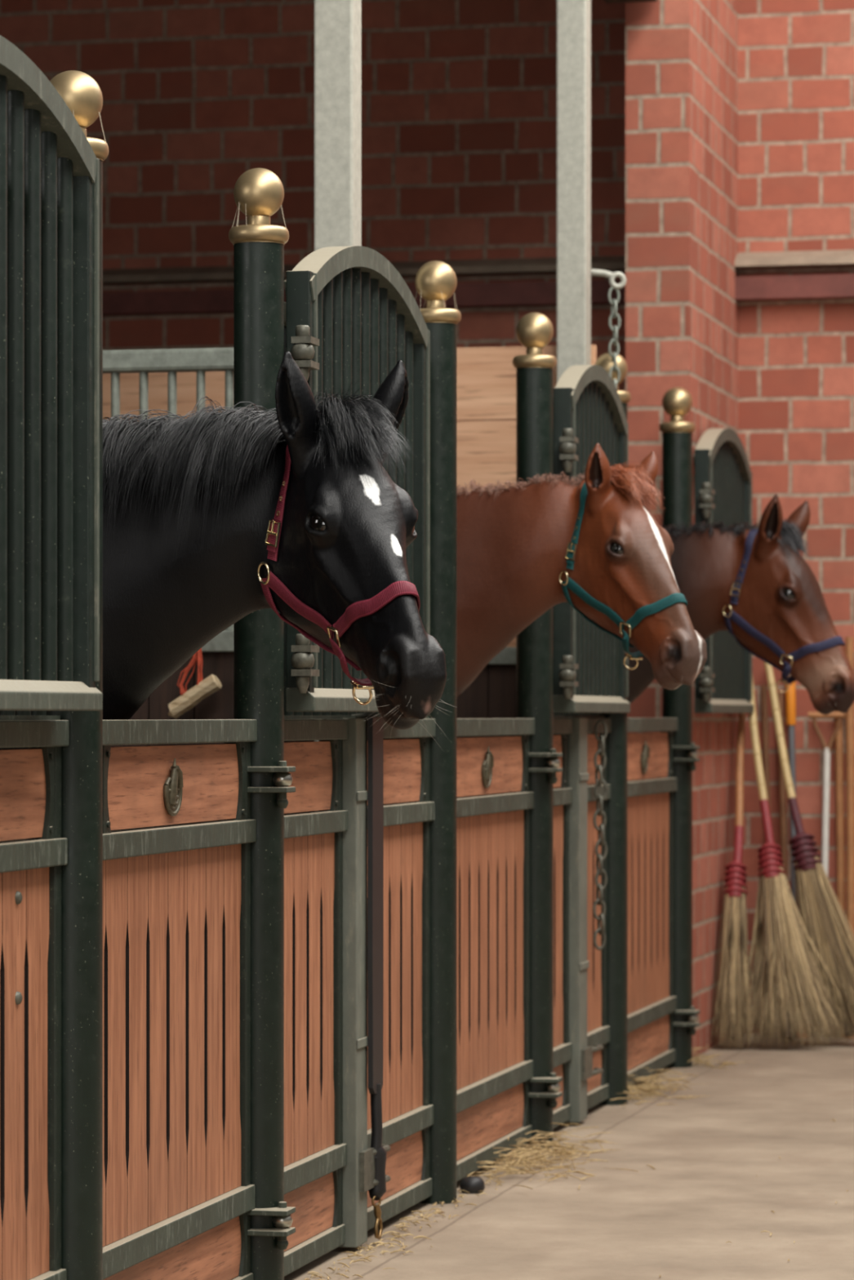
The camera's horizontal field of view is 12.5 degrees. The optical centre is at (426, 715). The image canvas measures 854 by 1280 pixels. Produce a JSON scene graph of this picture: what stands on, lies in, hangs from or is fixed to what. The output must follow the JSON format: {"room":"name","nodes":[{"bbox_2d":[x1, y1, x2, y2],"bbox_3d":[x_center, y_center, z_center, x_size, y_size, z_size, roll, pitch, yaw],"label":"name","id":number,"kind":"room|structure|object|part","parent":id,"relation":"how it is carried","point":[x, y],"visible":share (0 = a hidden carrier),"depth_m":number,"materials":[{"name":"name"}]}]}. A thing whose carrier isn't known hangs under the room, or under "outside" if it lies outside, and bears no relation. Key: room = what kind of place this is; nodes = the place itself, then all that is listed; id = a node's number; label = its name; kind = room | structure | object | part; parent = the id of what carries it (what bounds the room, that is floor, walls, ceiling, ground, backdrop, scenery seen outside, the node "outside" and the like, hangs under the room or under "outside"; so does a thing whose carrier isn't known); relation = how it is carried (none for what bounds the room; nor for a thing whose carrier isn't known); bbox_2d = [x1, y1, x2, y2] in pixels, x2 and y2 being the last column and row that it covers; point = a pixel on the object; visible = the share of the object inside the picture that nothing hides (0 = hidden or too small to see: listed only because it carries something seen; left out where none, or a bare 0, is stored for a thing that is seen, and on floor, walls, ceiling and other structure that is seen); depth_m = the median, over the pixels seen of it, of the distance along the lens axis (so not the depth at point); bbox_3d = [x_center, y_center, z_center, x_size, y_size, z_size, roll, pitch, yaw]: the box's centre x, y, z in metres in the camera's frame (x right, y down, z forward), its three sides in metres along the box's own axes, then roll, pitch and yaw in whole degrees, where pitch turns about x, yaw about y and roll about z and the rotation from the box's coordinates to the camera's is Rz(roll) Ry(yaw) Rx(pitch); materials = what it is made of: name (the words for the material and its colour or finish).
{"room":"farm building","nodes":[
{"label":"farm building","id":0,"kind":"room"},
{"bbox_2d":[0,0,853,1034],"bbox_3d":[2.429,-2.286,14.761,9.500,7.000,0.250,0,0,13],"label":"wall","id":1,"kind":"structure","parent":0,"point":[459,97],"depth_m":15.12,"materials":[{"name":"brick"}]},
{"bbox_2d":[102,273,853,315],"bbox_3d":[2.419,-1.623,14.602,9.450,0.085,0.105,0,0,13],"label":"trim","id":2,"kind":"structure","parent":1,"relation":"attached to","point":[820,286],"depth_m":15.02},
{"bbox_2d":[102,249,853,284],"bbox_3d":[2.417,-1.740,14.595,9.450,0.072,0.120,0,0,13],"label":"trim","id":3,"kind":"structure","parent":1,"relation":"attached to","point":[833,258],"depth_m":15.04,"materials":[{"name":"stone"}]},
{"bbox_2d":[284,1033,853,1279],"bbox_3d":[0.144,1.264,4.585,9.500,0.100,21.010,0,0,13],"label":"floor","id":4,"kind":"structure","parent":0,"point":[675,1220],"depth_m":9.77,"materials":[{"name":"concrete"}]},
{"bbox_2d":[0,710,69,1279],"bbox_3d":[-0.830,0.153,6.051,0.067,2.078,1.585,0,0,13],"label":"panel","id":5,"kind":"object","parent":4,"relation":"on","point":[30,779],"visible":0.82,"depth_m":6.68,"materials":[{"name":"paint"}]},
{"bbox_3d":[-0.832,0.134,6.052,0.023,0.152,1.469,0,0,13],"label":"panel","id":6,"kind":"part","parent":5,"relation":"part of","materials":[{"name":"brown wood"}]},
{"bbox_3d":[-0.835,0.614,6.052,0.027,0.703,1.513,0,0,13],"label":"plank panel","id":7,"kind":"part","parent":5,"relation":"part of","materials":[{"name":"brown wood"}]},
{"bbox_2d":[0,715,60,719],"bbox_3d":[-0.838,0.004,6.053,0.050,0.008,1.585,0,0,13],"label":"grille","id":8,"kind":"object","parent":5,"relation":"attached to","point":[2,717],"depth_m":6.66,"materials":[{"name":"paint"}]},
{"bbox_3d":[-0.829,0.237,6.051,0.060,0.047,1.585,0,0,13],"label":"rail","id":9,"kind":"part","parent":5,"relation":"part of","materials":[{"name":"metal"}]},
{"bbox_3d":[-0.828,0.031,6.051,0.062,0.046,1.585,0,0,13],"label":"rail","id":10,"kind":"part","parent":5,"relation":"part of","materials":[{"name":"metal"}]},
{"bbox_3d":[-0.830,0.991,6.051,0.058,0.050,1.585,0,0,13],"label":"rail","id":11,"kind":"part","parent":5,"relation":"part of","materials":[{"name":"paint"}]},
{"bbox_2d":[0,35,102,711],"bbox_3d":[-0.718,-0.547,6.156,0.078,1.078,1.200,0,0,13],"label":"grille","id":12,"kind":"object","parent":5,"relation":"attached to","point":[50,169],"visible":1,"depth_m":6.56,"materials":[{"name":"metal"}]},
{"bbox_2d":[46,70,109,1279],"bbox_3d":[-0.623,0.040,6.875,0.126,2.349,0.126,0,0,40],"label":"post","id":13,"kind":"object","parent":4,"relation":"on","point":[82,761],"visible":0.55,"depth_m":6.83,"materials":[{"name":"metal"}]},
{"bbox_2d":[7,347,314,840],"bbox_3d":[-1.719,0.140,10.210,3.200,2.148,0.070,0,0,13],"label":"wall","id":14,"kind":"structure","parent":4,"relation":"on","point":[218,652],"depth_m":9.94,"materials":[{"name":"brown wood"}]},
{"bbox_3d":[-1.719,-0.906,10.210,3.200,0.056,0.060,0,0,13],"label":"rail","id":15,"kind":"part","parent":14,"relation":"part of","materials":[{"name":"grey metal"}]},
{"bbox_2d":[168,648,222,718],"bbox_3d":[-0.582,-0.101,9.890,0.138,0.218,0.079,0,0,13],"label":"log","id":16,"kind":"object","parent":14,"relation":"hanging from","point":[188,700],"visible":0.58,"depth_m":9.86,"materials":[{"name":"beige wood"}]},
{"bbox_3d":[-0.597,-0.131,9.898,0.071,0.158,0.069,0,0,13],"label":"cord","id":17,"kind":"part","parent":16,"relation":"part of","materials":[{"name":"fabric"}]},
{"bbox_3d":[-1.719,-0.189,10.210,3.200,0.055,0.070,0,0,13],"label":"rail","id":18,"kind":"part","parent":14,"relation":"part of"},
{"bbox_2d":[0,351,454,841],"bbox_3d":[-1.174,0.271,7.741,2.805,1.895,0.679,0,0,21],"label":"horse","id":19,"kind":"object","parent":4,"relation":"on","point":[189,504],"visible":0.79,"depth_m":7.33},
{"bbox_2d":[257,412,420,705],"bbox_3d":[-0.131,-0.300,7.280,0.206,0.561,0.477,0,0,-38],"label":"headcollar","id":20,"kind":"object","parent":19,"relation":"attached to","point":[357,610],"visible":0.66,"depth_m":7.26,"materials":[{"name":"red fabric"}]},
{"bbox_2d":[228,168,288,1279],"bbox_3d":[-0.348,0.040,8.098,0.126,2.349,0.126,0,0,40],"label":"post","id":21,"kind":"object","parent":4,"relation":"on","point":[259,245],"visible":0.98,"depth_m":8.05,"materials":[{"name":"metal"}]},
{"bbox_2d":[102,719,295,1279],"bbox_3d":[-0.463,0.600,7.514,0.132,1.184,1.180,0,0,13],"label":"door","id":22,"kind":"structure","parent":21,"relation":"attached to","point":[179,1195],"depth_m":7.55,"materials":[{"name":"paint"}]},
{"bbox_3d":[-0.510,0.614,7.499,0.027,0.703,1.058,0,0,13],"label":"plank panel","id":23,"kind":"part","parent":22,"relation":"part of","materials":[{"name":"brown wood"}]},
{"bbox_3d":[-0.508,1.082,7.496,0.023,0.128,1.055,0,0,13],"label":"panel","id":24,"kind":"part","parent":22,"relation":"part of","materials":[{"name":"brown wood"}]},
{"bbox_3d":[-0.497,0.134,7.542,0.023,0.152,0.924,0,0,13],"label":"panel","id":25,"kind":"part","parent":22,"relation":"part of","materials":[{"name":"brown wood"}]},
{"bbox_3d":[-0.505,0.991,7.498,0.058,0.050,1.130,0,0,13],"label":"rail","id":26,"kind":"part","parent":22,"relation":"part of","materials":[{"name":"paint"}]},
{"bbox_3d":[-0.504,0.237,7.497,0.060,0.047,1.130,0,0,13],"label":"rail","id":27,"kind":"part","parent":22,"relation":"part of","materials":[{"name":"metal"}]},
{"bbox_3d":[-0.503,0.031,7.497,0.062,0.046,1.130,0,0,13],"label":"rail","id":28,"kind":"part","parent":22,"relation":"part of","materials":[{"name":"metal"}]},
{"bbox_3d":[-0.507,1.170,7.498,0.054,0.044,1.130,0,0,13],"label":"rail","id":29,"kind":"part","parent":22,"relation":"part of","materials":[{"name":"paint"}]},
{"bbox_2d":[284,245,430,711],"bbox_3d":[-0.147,-0.524,8.699,0.078,1.033,1.205,0,0,13],"label":"grille","id":30,"kind":"object","parent":21,"relation":"attached to","point":[351,315],"visible":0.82,"depth_m":8.68,"materials":[{"name":"metal"}]},
{"bbox_2d":[314,0,361,741],"bbox_3d":[-0.224,-0.911,9.787,0.100,4.250,0.100,0,0,13],"label":"steel column","id":31,"kind":"structure","parent":4,"relation":"on","point":[337,23],"depth_m":9.74,"materials":[{"name":"grey metal"}]},
{"bbox_2d":[102,344,596,804],"bbox_3d":[-1.099,0.025,12.653,3.340,2.379,0.070,0,0,13],"label":"wall","id":32,"kind":"structure","parent":4,"relation":"on","point":[486,376],"depth_m":12.35,"materials":[{"name":"brown wood"}]},
{"bbox_3d":[-1.099,-0.189,12.653,3.340,0.055,0.070,0,0,13],"label":"rail","id":33,"kind":"part","parent":32,"relation":"part of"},
{"bbox_2d":[284,301,435,1276],"bbox_3d":[-0.161,0.158,8.926,0.113,2.088,1.577,0,0,13],"label":"door","id":34,"kind":"structure","parent":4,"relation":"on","point":[329,1160],"depth_m":8.82,"materials":[{"name":"paint"}]},
{"bbox_2d":[284,301,286,326],"bbox_3d":[-0.193,-0.864,8.933,0.038,0.045,1.577,0,0,13],"label":"grille","id":35,"kind":"object","parent":34,"relation":"attached to","point":[285,303],"depth_m":8.35,"materials":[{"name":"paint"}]},
{"bbox_3d":[-0.284,0.134,8.491,0.023,0.152,0.559,0,0,13],"label":"panel","id":36,"kind":"part","parent":34,"relation":"part of","materials":[{"name":"brown wood"}]},
{"bbox_3d":[-0.287,0.614,8.492,0.027,0.703,0.603,0,0,13],"label":"plank panel","id":37,"kind":"part","parent":34,"relation":"part of","materials":[{"name":"brown wood"}]},
{"bbox_3d":[-0.285,1.082,8.489,0.023,0.128,0.600,0,0,13],"label":"panel","id":38,"kind":"part","parent":34,"relation":"part of","materials":[{"name":"brown wood"}]},
{"bbox_3d":[-0.284,1.170,8.491,0.054,0.044,0.675,0,0,13],"label":"rail","id":39,"kind":"part","parent":34,"relation":"part of","materials":[{"name":"paint"}]},
{"bbox_3d":[-0.282,0.991,8.491,0.058,0.050,0.675,0,0,13],"label":"rail","id":40,"kind":"part","parent":34,"relation":"part of","materials":[{"name":"paint"}]},
{"bbox_3d":[-0.281,0.237,8.490,0.060,0.047,0.675,0,0,13],"label":"rail","id":41,"kind":"part","parent":34,"relation":"part of","materials":[{"name":"metal"}]},
{"bbox_3d":[-0.280,0.031,8.490,0.062,0.046,0.675,0,0,13],"label":"rail","id":42,"kind":"part","parent":34,"relation":"part of","materials":[{"name":"metal"}]},
{"bbox_2d":[284,715,429,719],"bbox_3d":[-0.192,0.004,8.932,0.050,0.008,1.577,0,0,13],"label":"rail","id":43,"kind":"object","parent":34,"relation":"attached to","point":[286,717],"depth_m":8.65,"materials":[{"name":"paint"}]},
{"bbox_2d":[351,711,386,1239],"bbox_3d":[-0.119,0.598,8.944,0.086,1.211,0.086,0,0,-34],"label":"strap","id":44,"kind":"object","parent":34,"relation":"hanging from","point":[375,736],"visible":0.98,"depth_m":8.93,"materials":[{"name":"leather"}]},
{"bbox_3d":[-0.116,0.929,8.946,0.027,0.172,0.032,0,0,13],"label":"cord","id":45,"kind":"part","parent":44,"relation":"part of","materials":[{"name":"black leather"}]},
{"bbox_3d":[-0.102,0.614,9.317,0.027,0.703,0.715,0,0,13],"label":"plank panel","id":46,"kind":"part","parent":34,"relation":"part of","materials":[{"name":"brown wood"}]},
{"bbox_3d":[-0.100,1.082,9.314,0.023,0.128,0.712,0,0,13],"label":"panel","id":47,"kind":"part","parent":34,"relation":"part of","materials":[{"name":"brown wood"}]},
{"bbox_3d":[-0.099,1.170,9.316,0.054,0.044,0.787,0,0,13],"label":"rail","id":48,"kind":"part","parent":34,"relation":"part of","materials":[{"name":"paint"}]},
{"bbox_3d":[-0.097,0.991,9.316,0.058,0.050,0.787,0,0,13],"label":"rail","id":49,"kind":"part","parent":34,"relation":"part of","materials":[{"name":"metal"}]},
{"bbox_3d":[-0.099,0.134,9.316,0.023,0.152,0.671,0,0,13],"label":"panel","id":50,"kind":"part","parent":34,"relation":"part of","materials":[{"name":"brown wood"}]},
{"bbox_3d":[-0.096,0.237,9.316,0.060,0.047,0.787,0,0,13],"label":"rail","id":51,"kind":"part","parent":34,"relation":"part of","materials":[{"name":"metal"}]},
{"bbox_3d":[-0.095,0.031,9.316,0.062,0.046,0.787,0,0,13],"label":"rail","id":52,"kind":"part","parent":34,"relation":"part of","materials":[{"name":"metal"}]},
{"bbox_2d":[303,1140,569,1279],"bbox_3d":[-0.101,1.204,8.780,0.187,0.019,4.681,0,0,13],"label":"straw","id":53,"kind":"object","parent":4,"relation":"on","point":[437,1211],"visible":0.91,"depth_m":9.05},
{"bbox_2d":[414,260,461,1204],"bbox_3d":[0.022,0.040,9.750,0.126,2.349,0.126,0,0,40],"label":"post","id":54,"kind":"object","parent":4,"relation":"on","point":[435,282],"visible":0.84,"depth_m":9.70,"materials":[{"name":"metal"}]},
{"bbox_2d":[224,443,706,739],"bbox_3d":[-0.466,0.259,10.517,2.570,1.927,0.628,0,0,15],"label":"horse","id":55,"kind":"object","parent":4,"relation":"on","point":[512,542],"visible":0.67,"depth_m":10.22},
{"bbox_2d":[559,481,687,670],"bbox_3d":[0.531,-0.383,10.154,0.424,0.529,0.182,0,0,42],"label":"headcollar","id":56,"kind":"object","parent":55,"relation":"attached to","point":[646,611],"visible":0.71,"depth_m":10.13,"materials":[{"name":"teal fabric"}]},
{"bbox_2d":[459,1176,484,1193],"bbox_3d":[0.115,1.193,9.936,0.064,0.042,0.064,0,0,13],"label":"door stop","id":57,"kind":"object","parent":4,"relation":"on","point":[472,1184],"visible":1,"depth_m":9.91,"materials":[{"name":"black plastic"}]},
{"bbox_2d":[512,312,556,1148],"bbox_3d":[0.303,0.040,11.002,0.126,2.349,0.126,0,0,40],"label":"post","id":58,"kind":"object","parent":4,"relation":"on","point":[534,331],"visible":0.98,"depth_m":10.96,"materials":[{"name":"metal"}]},
{"bbox_2d":[456,718,562,1182],"bbox_3d":[0.185,0.600,10.399,0.132,1.184,1.214,0,0,13],"label":"door","id":59,"kind":"structure","parent":58,"relation":"attached to","point":[495,1068],"depth_m":10.49,"materials":[{"name":"paint"}]},
{"bbox_3d":[0.150,0.134,10.428,0.023,0.152,0.959,0,0,13],"label":"panel","id":60,"kind":"part","parent":59,"relation":"part of","materials":[{"name":"brown wood"}]},
{"bbox_3d":[0.138,0.614,10.385,0.027,0.703,1.093,0,0,13],"label":"plank panel","id":61,"kind":"part","parent":59,"relation":"part of","materials":[{"name":"brown wood"}]},
{"bbox_3d":[0.140,1.082,10.382,0.023,0.128,1.090,0,0,13],"label":"panel","id":62,"kind":"part","parent":59,"relation":"part of","materials":[{"name":"brown wood"}]},
{"bbox_3d":[0.141,1.170,10.384,0.054,0.044,1.165,0,0,13],"label":"rail","id":63,"kind":"part","parent":59,"relation":"part of","materials":[{"name":"paint"}]},
{"bbox_3d":[0.143,0.991,10.383,0.058,0.050,1.165,0,0,13],"label":"rail","id":64,"kind":"part","parent":59,"relation":"part of","materials":[{"name":"metal"}]},
{"bbox_3d":[0.144,0.237,10.383,0.060,0.047,1.165,0,0,13],"label":"rail","id":65,"kind":"part","parent":59,"relation":"part of","materials":[{"name":"metal"}]},
{"bbox_3d":[0.145,0.031,10.383,0.062,0.046,1.165,0,0,13],"label":"rail","id":66,"kind":"part","parent":59,"relation":"part of","materials":[{"name":"metal"}]},
{"bbox_2d":[553,364,628,482],"bbox_3d":[0.446,-0.837,11.377,0.079,0.385,1.452,0,0,11],"label":"grille","id":67,"kind":"object","parent":58,"relation":"attached to","point":[588,414],"depth_m":11.46,"materials":[{"name":"green"}]},
{"bbox_2d":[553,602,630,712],"bbox_3d":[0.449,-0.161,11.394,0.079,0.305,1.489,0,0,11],"label":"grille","id":68,"kind":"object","parent":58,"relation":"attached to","point":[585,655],"depth_m":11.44,"materials":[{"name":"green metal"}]},
{"bbox_2d":[465,1122,654,1190],"bbox_3d":[0.391,1.167,10.499,0.457,0.092,1.491,0,0,13],"label":"straw","id":69,"kind":"object","parent":4,"relation":"on","point":[535,1152],"visible":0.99,"depth_m":10.46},
{"bbox_2d":[556,0,591,734],"bbox_3d":[0.460,-0.911,12.236,0.094,4.250,0.094,0,0,13],"label":"steel column","id":70,"kind":"structure","parent":4,"relation":"on","point":[573,16],"depth_m":12.19,"materials":[{"name":"grey metal"}]},
{"bbox_2d":[591,268,626,389],"bbox_3d":[0.565,-1.168,12.152,0.110,0.446,0.042,0,0,13],"label":"hanging chain","id":71,"kind":"object","parent":70,"relation":"hanging from","point":[611,276],"visible":0.87,"depth_m":12.14,"materials":[{"name":"metal"}]},
{"bbox_3d":[0.548,-1.374,12.155,0.074,0.034,0.020,0,0,13],"label":"hook arm","id":72,"kind":"part","parent":71,"relation":"part of","materials":[{"name":"metal"}]},
{"bbox_2d":[553,712,611,1128],"bbox_3d":[0.441,0.158,11.607,0.113,2.088,1.124,0,0,13],"label":"panel","id":73,"kind":"object","parent":4,"relation":"on","point":[581,1033],"visible":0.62,"depth_m":11.53,"materials":[{"name":"paint"}]},
{"bbox_3d":[0.346,0.134,11.299,0.023,0.152,0.364,0,0,13],"label":"panel","id":74,"kind":"part","parent":73,"relation":"part of","materials":[{"name":"brown wood"}]},
{"bbox_3d":[0.343,0.614,11.299,0.027,0.703,0.408,0,0,13],"label":"plank panel","id":75,"kind":"part","parent":73,"relation":"part of","materials":[{"name":"brown wood"}]},
{"bbox_3d":[0.345,1.082,11.296,0.023,0.128,0.405,0,0,13],"label":"panel","id":76,"kind":"part","parent":73,"relation":"part of","materials":[{"name":"brown wood"}]},
{"bbox_3d":[0.346,1.170,11.299,0.054,0.044,0.480,0,0,13],"label":"rail","id":77,"kind":"part","parent":73,"relation":"part of","materials":[{"name":"metal"}]},
{"bbox_3d":[0.348,0.991,11.298,0.058,0.050,0.480,0,0,13],"label":"rail","id":78,"kind":"part","parent":73,"relation":"part of","materials":[{"name":"metal"}]},
{"bbox_3d":[0.349,0.237,11.298,0.060,0.047,0.480,0,0,13],"label":"rail","id":79,"kind":"part","parent":73,"relation":"part of","materials":[{"name":"metal"}]},
{"bbox_3d":[0.350,0.031,11.298,0.062,0.046,0.480,0,0,13],"label":"rail","id":80,"kind":"part","parent":73,"relation":"part of","materials":[{"name":"metal"}]},
{"bbox_3d":[0.484,0.134,11.915,0.023,0.152,0.388,0,0,13],"label":"panel","id":81,"kind":"part","parent":73,"relation":"part of","materials":[{"name":"brown wood"}]},
{"bbox_3d":[0.481,0.614,11.916,0.027,0.703,0.432,0,0,13],"label":"plank panel","id":82,"kind":"part","parent":73,"relation":"part of","materials":[{"name":"brown wood"}]},
{"bbox_3d":[0.484,1.082,11.913,0.023,0.128,0.429,0,0,13],"label":"panel","id":83,"kind":"part","parent":73,"relation":"part of","materials":[{"name":"brown wood"}]},
{"bbox_3d":[0.485,1.170,11.915,0.054,0.044,0.504,0,0,13],"label":"rail","id":84,"kind":"part","parent":73,"relation":"part of","materials":[{"name":"metal"}]},
{"bbox_3d":[0.487,0.991,11.915,0.058,0.050,0.504,0,0,13],"label":"rail","id":85,"kind":"part","parent":73,"relation":"part of","materials":[{"name":"metal"}]},
{"bbox_3d":[0.488,0.237,11.915,0.060,0.047,0.504,0,0,13],"label":"rail","id":86,"kind":"part","parent":73,"relation":"part of","materials":[{"name":"metal"}]},
{"bbox_3d":[0.489,0.031,11.914,0.062,0.046,0.504,0,0,13],"label":"rail","id":87,"kind":"part","parent":73,"relation":"part of","materials":[{"name":"metal"}]},
{"bbox_2d":[592,720,608,950],"bbox_3d":[0.525,0.362,11.828,0.042,0.700,0.042,0,0,27],"label":"hanging chain","id":88,"kind":"object","parent":73,"relation":"hanging from","point":[601,744],"visible":1,"depth_m":11.82,"materials":[{"name":"metal"}]},
{"bbox_2d":[594,352,631,1105],"bbox_3d":[0.575,0.040,12.210,0.126,2.349,0.126,0,0,40],"label":"post","id":89,"kind":"object","parent":4,"relation":"on","point":[617,740],"visible":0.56,"depth_m":12.16,"materials":[{"name":"metal"}]},
{"bbox_2d":[609,1066,709,1106],"bbox_3d":[0.773,1.174,12.523,0.334,0.080,1.168,0,0,13],"label":"straw","id":90,"kind":"object","parent":4,"relation":"on","point":[647,1085],"visible":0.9,"depth_m":12.46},
{"bbox_2d":[658,386,695,1067],"bbox_3d":[0.865,0.040,13.502,0.126,2.349,0.126,0,0,40],"label":"post","id":91,"kind":"object","parent":4,"relation":"on","point":[677,402],"visible":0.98,"depth_m":13.46,"materials":[{"name":"metal"}]},
{"bbox_2d":[627,717,699,1084],"bbox_3d":[0.741,0.600,12.879,0.132,1.184,1.258,0,0,13],"label":"door","id":92,"kind":"structure","parent":91,"relation":"attached to","point":[651,1001],"depth_m":13.03,"materials":[{"name":"paint"}]},
{"bbox_3d":[0.707,0.134,12.908,0.023,0.152,1.002,0,0,13],"label":"panel","id":93,"kind":"part","parent":92,"relation":"part of","materials":[{"name":"brown wood"}]},
{"bbox_3d":[0.695,0.614,12.864,0.027,0.703,1.136,0,0,13],"label":"plank panel","id":94,"kind":"part","parent":92,"relation":"part of","materials":[{"name":"brown wood"}]},
{"bbox_3d":[0.697,1.082,12.861,0.023,0.128,1.133,0,0,13],"label":"panel","id":95,"kind":"part","parent":92,"relation":"part of","materials":[{"name":"brown wood"}]},
{"bbox_3d":[0.698,1.170,12.864,0.054,0.044,1.208,0,0,13],"label":"rail","id":96,"kind":"part","parent":92,"relation":"part of","materials":[{"name":"metal"}]},
{"bbox_3d":[0.700,0.991,12.863,0.058,0.050,1.208,0,0,13],"label":"rail","id":97,"kind":"part","parent":92,"relation":"part of","materials":[{"name":"metal"}]},
{"bbox_3d":[0.702,0.031,12.863,0.062,0.046,1.208,0,0,13],"label":"rail","id":98,"kind":"part","parent":92,"relation":"part of","materials":[{"name":"metal"}]},
{"bbox_3d":[0.701,0.237,12.863,0.060,0.047,1.208,0,0,13],"label":"rail","id":99,"kind":"part","parent":92,"relation":"part of","materials":[{"name":"metal"}]},
{"bbox_2d":[625,0,737,1058],"bbox_3d":[0.949,-2.286,14.371,0.228,7.000,1.260,0,0,13],"label":"wall pier","id":100,"kind":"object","parent":4,"relation":"on","point":[682,55],"visible":0.44,"depth_m":13.78,"materials":[{"name":"brick"}]},
{"bbox_2d":[693,630,753,713],"bbox_3d":[1.024,-0.156,13.912,0.078,0.295,1.444,0,0,13],"label":"grille","id":101,"kind":"object","parent":100,"relation":"attached to","point":[723,685],"depth_m":14.18,"materials":[{"name":"green metal"}]},
{"bbox_2d":[687,1044,750,1069],"bbox_3d":[0.991,1.180,13.544,0.229,0.066,0.365,0,0,22],"label":"straw","id":102,"kind":"object","parent":4,"relation":"on","point":[694,1057],"visible":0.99,"depth_m":13.51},
{"bbox_2d":[709,713,755,1048],"bbox_3d":[1.173,0.559,14.473,0.172,1.304,0.745,0,0,13],"label":"broom","id":103,"kind":"object","parent":4,"relation":"on","point":[733,1006],"visible":1,"depth_m":14.27,"materials":[{"name":"brown wood"}]},
{"bbox_3d":[1.178,0.166,14.676,0.035,0.518,0.347,0,0,8],"label":"handle","id":104,"kind":"part","parent":103,"relation":"part of","materials":[{"name":"brown wood"}]},
{"bbox_2d":[627,493,853,715],"bbox_3d":[0.135,0.253,13.065,2.688,1.932,0.673,0,0,13],"label":"horse","id":105,"kind":"object","parent":4,"relation":"on","point":[780,597],"visible":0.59,"depth_m":12.62},
{"bbox_2d":[722,527,844,692],"bbox_3d":[1.171,-0.353,12.672,0.410,0.558,0.188,0,0,23],"label":"headcollar","id":106,"kind":"object","parent":105,"relation":"attached to","point":[801,652],"visible":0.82,"depth_m":12.64,"materials":[{"name":"blue fabric"}]},
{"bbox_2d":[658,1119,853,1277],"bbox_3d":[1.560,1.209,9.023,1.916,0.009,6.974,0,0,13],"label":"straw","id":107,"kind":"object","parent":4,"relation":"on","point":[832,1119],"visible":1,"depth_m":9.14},
{"bbox_2d":[760,684,772,1036],"bbox_3d":[1.295,0.549,14.819,0.028,1.332,0.119,0,0,-13],"label":"wooden pole","id":108,"kind":"object","parent":4,"relation":"on","point":[763,687],"visible":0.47,"depth_m":14.84,"materials":[{"name":"brown wood"}]},
{"bbox_2d":[777,692,787,881],"bbox_3d":[1.352,0.564,14.806,0.029,1.302,0.117,0,0,-9],"label":"wooden pole","id":109,"kind":"object","parent":4,"relation":"on","point":[782,800],"visible":0.47,"depth_m":14.81,"materials":[{"name":"brown wood"}]},
{"bbox_2d":[733,663,848,1049],"bbox_3d":[1.210,0.450,14.411,0.364,1.523,0.825,0,0,-23],"label":"broom","id":110,"kind":"object","parent":4,"relation":"on","point":[785,979],"visible":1,"depth_m":14.24,"materials":[{"name":"brown wood"}]},
{"bbox_3d":[1.228,0.006,14.698,0.039,0.637,0.321,0,0,-9],"label":"handle","id":111,"kind":"part","parent":110,"relation":"part of","materials":[{"name":"brown wood"}]},
{"bbox_2d":[781,681,808,1038],"bbox_3d":[1.401,0.534,14.770,0.110,1.362,0.159,0,0,13],"label":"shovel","id":112,"kind":"object","parent":4,"relation":"on","point":[790,707],"visible":0.17,"depth_m":14.81,"materials":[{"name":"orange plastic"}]},
{"bbox_2d":[763,661,853,1046],"bbox_3d":[1.415,0.499,14.470,0.296,1.425,0.732,0,0,-40],"label":"broom","id":113,"kind":"object","parent":4,"relation":"on","point":[824,923],"visible":0.91,"depth_m":14.39,"materials":[{"name":"brown wood"}]},
{"bbox_3d":[1.326,0.053,14.706,0.037,0.533,0.278,0,0,-16],"label":"handle","id":114,"kind":"part","parent":113,"relation":"part of","materials":[{"name":"brown wood"}]},
{"bbox_2d":[808,711,845,1037],"bbox_3d":[1.489,0.601,14.752,0.174,1.228,0.106,0,0,13],"label":"shovel","id":115,"kind":"object","parent":4,"relation":"on","point":[826,748],"visible":0.34,"depth_m":14.77,"materials":[{"name":"white wood"}]},
{"bbox_2d":[834,711,844,1036],"bbox_3d":[1.562,0.597,14.756,0.034,1.237,0.112,0,0,1],"label":"wooden pole","id":116,"kind":"object","parent":4,"relation":"on","point":[838,739],"visible":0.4,"depth_m":14.76,"materials":[{"name":"brown wood"}]},
{"bbox_2d":[844,636,853,1038],"bbox_3d":[1.595,0.459,14.723,0.036,1.512,0.143,0,0,6],"label":"wooden pole","id":117,"kind":"object","parent":4,"relation":"on","point":[849,650],"visible":0.73,"depth_m":14.72,"materials":[{"name":"brown wood"}]},
{"bbox_2d":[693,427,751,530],"bbox_3d":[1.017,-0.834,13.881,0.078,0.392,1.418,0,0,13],"label":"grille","id":118,"kind":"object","parent":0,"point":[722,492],"depth_m":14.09,"materials":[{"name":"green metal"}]},
{"bbox_3d":[-2.930,-3.136,5.275,3.600,0.200,21.010,0,0,13],"label":"ceiling","id":119,"kind":"structure","parent":0,"visible":0},
{"bbox_2d":[603,0,657,3],"bbox_3d":[-1.421,-2.771,4.188,0.180,0.530,19.550,0,0,13],"label":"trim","id":120,"kind":"structure","parent":119,"relation":"attached to","point":[605,1],"depth_m":13.70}
]}

